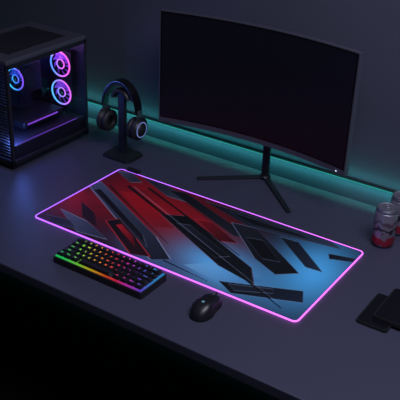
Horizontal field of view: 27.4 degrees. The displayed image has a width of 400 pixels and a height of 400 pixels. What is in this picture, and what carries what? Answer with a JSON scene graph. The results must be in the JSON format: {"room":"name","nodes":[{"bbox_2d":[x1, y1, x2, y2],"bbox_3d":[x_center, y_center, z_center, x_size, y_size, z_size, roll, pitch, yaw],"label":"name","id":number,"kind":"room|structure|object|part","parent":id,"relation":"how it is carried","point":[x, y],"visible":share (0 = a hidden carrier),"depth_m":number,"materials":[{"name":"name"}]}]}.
{"room":"gaming room","nodes":[
{"label":"gaming room","id":0,"kind":"room"},
{"bbox_2d":[0,271,278,399],"bbox_3d":[-1.034,1.433,1.564,5.000,0.100,5.000,19,32,28],"label":"floor","id":1,"kind":"structure","parent":0,"point":[52,348],"depth_m":3.07,"materials":[{"name":"carpet"}]},
{"bbox_2d":[0,117,399,399],"bbox_3d":[-0.097,0.397,2.680,3.000,0.750,0.958,19,32,28],"label":"desk","id":2,"kind":"object","parent":1,"relation":"on","point":[326,354],"visible":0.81,"depth_m":2.21,"materials":[{"name":"laminate"}]},
{"bbox_2d":[0,21,88,167],"bbox_3d":[-0.625,-0.377,2.884,0.270,0.388,0.385,19,32,28],"label":"desktop computer","id":3,"kind":"object","parent":2,"relation":"on","point":[44,97],"visible":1,"depth_m":2.89,"materials":[{"name":"grey metal"}]},
{"bbox_3d":[-0.735,-0.159,2.823,0.270,0.020,0.010,19,32,28],"label":"rail","id":4,"kind":"part","parent":3,"relation":"part of","materials":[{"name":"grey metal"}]},
{"bbox_3d":[-0.622,-0.270,2.684,0.012,0.365,0.012,19,32,28],"label":"corner post","id":5,"kind":"part","parent":3,"relation":"part of","materials":[{"name":"grey metal"}]},
{"bbox_3d":[-0.735,-0.417,2.945,0.006,0.355,0.385,19,32,28],"label":"panel","id":6,"kind":"part","parent":3,"relation":"part of","materials":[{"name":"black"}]},
{"bbox_3d":[-0.634,-0.424,2.850,0.090,0.090,0.024,19,32,28],"label":"cooler fan frame","id":7,"kind":"part","parent":3,"relation":"part of","materials":[{"name":"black plastic"}]},
{"bbox_3d":[-0.619,-0.539,2.798,0.270,0.016,0.385,19,32,28],"label":"panel","id":8,"kind":"part","parent":3,"relation":"part of","materials":[{"name":"grey metal"}]},
{"bbox_2d":[28,111,57,124],"bbox_3d":[-0.555,-0.290,2.899,0.003,0.004,0.150,19,32,28],"label":"light","id":9,"kind":"object","parent":3,"relation":"attached to","point":[44,116],"depth_m":2.90,"materials":[{"name":"purple plastic"}]},
{"bbox_3d":[-0.632,-0.222,2.966,0.270,0.012,0.385,19,32,28],"label":"floor panel","id":10,"kind":"part","parent":3,"relation":"part of","materials":[{"name":"grey metal"}]},
{"bbox_3d":[-0.511,-0.489,2.742,0.010,0.016,0.385,19,32,28],"label":"rail","id":11,"kind":"part","parent":3,"relation":"part of","materials":[{"name":"grey metal"}]},
{"bbox_3d":[-0.523,-0.192,2.900,0.010,0.020,0.385,19,32,28],"label":"rail","id":12,"kind":"part","parent":3,"relation":"part of","materials":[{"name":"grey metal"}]},
{"bbox_3d":[-0.520,-0.450,3.023,0.258,0.355,0.006,19,32,28],"label":"panel","id":13,"kind":"part","parent":3,"relation":"part of","materials":[{"name":"black"}]},
{"bbox_3d":[-0.495,-0.492,2.947,0.105,0.105,0.024,19,32,28],"label":"fan frame","id":14,"kind":"part","parent":3,"relation":"part of","materials":[{"name":"black plastic"}]},
{"bbox_3d":[-0.499,-0.398,2.997,0.105,0.105,0.024,19,32,28],"label":"fan frame","id":15,"kind":"part","parent":3,"relation":"part of","materials":[{"name":"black plastic"}]},
{"bbox_3d":[-0.415,-0.408,2.961,0.012,0.365,0.012,19,32,28],"label":"corner post","id":16,"kind":"part","parent":3,"relation":"part of","materials":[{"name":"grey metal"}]},
{"bbox_2d":[53,238,165,298],"bbox_3d":[-0.248,0.180,2.240,0.308,0.034,0.116,19,32,28],"label":"keyboard","id":17,"kind":"object","parent":2,"relation":"on","point":[130,276],"visible":1,"depth_m":2.21,"materials":[{"name":"black plastic"}]},
{"bbox_2d":[103,87,142,163],"bbox_3d":[-0.269,-0.267,2.851,0.120,0.249,0.100,19,32,28],"label":"stand","id":18,"kind":"object","parent":2,"relation":"on","point":[120,153],"visible":0.83,"depth_m":2.87,"materials":[{"name":"black plastic"}]},
{"bbox_2d":[96,78,146,140],"bbox_3d":[-0.272,-0.321,2.840,0.180,0.202,0.087,19,32,28],"label":"headphones","id":19,"kind":"object","parent":18,"relation":"on","point":[136,128],"visible":1,"depth_m":2.82,"materials":[{"name":"black plastic"}]},
{"bbox_2d":[97,108,110,129],"bbox_3d":[-0.336,-0.288,2.904,0.026,0.080,0.080,19,32,28],"label":"ear cup","id":20,"kind":"object","parent":19,"relation":"on","point":[104,115],"depth_m":2.87,"materials":[{"name":"black plastic"}]},
{"bbox_2d":[105,82,132,101],"bbox_3d":[-0.269,-0.379,2.809,0.123,0.057,0.030,19,32,28],"label":"cushion","id":21,"kind":"object","parent":19,"relation":"on","point":[128,86],"depth_m":2.78,"materials":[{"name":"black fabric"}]},
{"bbox_2d":[130,119,146,140],"bbox_3d":[-0.212,-0.245,2.833,0.026,0.080,0.080,19,32,28],"label":"ear cup","id":22,"kind":"object","parent":19,"relation":"on","point":[138,127],"depth_m":2.81,"materials":[{"name":"black plastic"}]},
{"bbox_3d":[-0.271,-0.277,2.864,0.032,0.235,0.014,19,32,28],"label":"post","id":23,"kind":"part","parent":18,"relation":"part of","materials":[{"name":"black plastic"}]},
{"bbox_2d":[35,167,362,321],"bbox_3d":[-0.010,0.095,2.440,0.905,0.014,0.441,19,32,28],"label":"mouse pad","id":24,"kind":"object","parent":2,"relation":"on","point":[281,270],"visible":1,"depth_m":2.40,"materials":[{"name":"fabric"}]},
{"bbox_2d":[190,292,221,321],"bbox_3d":[0.017,0.266,2.094,0.060,0.039,0.116,17,31,26],"label":"computer mouse","id":25,"kind":"object","parent":2,"relation":"on","point":[205,307],"visible":1,"depth_m":2.07,"materials":[{"name":"black plastic"}]},
{"bbox_2d":[159,9,363,212],"bbox_3d":[0.170,-0.288,2.619,0.706,0.535,0.197,19,32,28],"label":"monitor","id":26,"kind":"object","parent":2,"relation":"on","point":[295,94],"visible":1,"depth_m":2.58,"materials":[{"name":"grey plastic"}]},
{"bbox_2d":[356,293,391,332],"bbox_3d":[0.470,0.290,2.114,0.085,0.010,0.151,19,32,28],"label":"smartphone","id":27,"kind":"object","parent":2,"relation":"on","point":[365,318],"visible":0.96,"depth_m":2.08,"materials":[{"name":"black plastic"}]},
{"bbox_2d":[371,202,398,247],"bbox_3d":[0.542,0.075,2.400,0.066,0.126,0.066,10,29,14],"label":"soda can","id":28,"kind":"object","parent":2,"relation":"on","point":[386,213],"visible":1,"depth_m":2.38,"materials":[{"name":"silver metal"}]},
{"bbox_2d":[373,288,399,328],"bbox_3d":[0.518,0.280,2.114,0.095,0.012,0.156,19,32,28],"label":"smartphone","id":29,"kind":"object","parent":2,"relation":"on","point":[388,312],"visible":1,"depth_m":2.09,"materials":[{"name":"black plastic"}]},
{"bbox_2d":[390,191,399,235],"bbox_3d":[0.603,0.041,2.470,0.066,0.126,0.066,6,28,7],"label":"soda can","id":30,"kind":"object","parent":2,"relation":"on","point":[395,199],"visible":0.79,"depth_m":2.44,"materials":[{"name":"silver metal"}]},
{"bbox_2d":[0,0,399,206],"bbox_3d":[0.298,-0.663,2.626,5.000,2.700,0.100,19,32,28],"label":"wall","id":31,"kind":"structure","parent":0,"point":[123,36],"depth_m":2.76,"materials":[{"name":"paint"}]},
{"bbox_2d":[88,99,394,193],"bbox_3d":[0.246,-0.154,2.843,3.400,0.011,0.012,19,32,28],"label":"led light bar","id":32,"kind":"object","parent":31,"relation":"attached to","point":[89,100],"visible":0.79,"depth_m":2.87,"materials":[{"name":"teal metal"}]}
]}

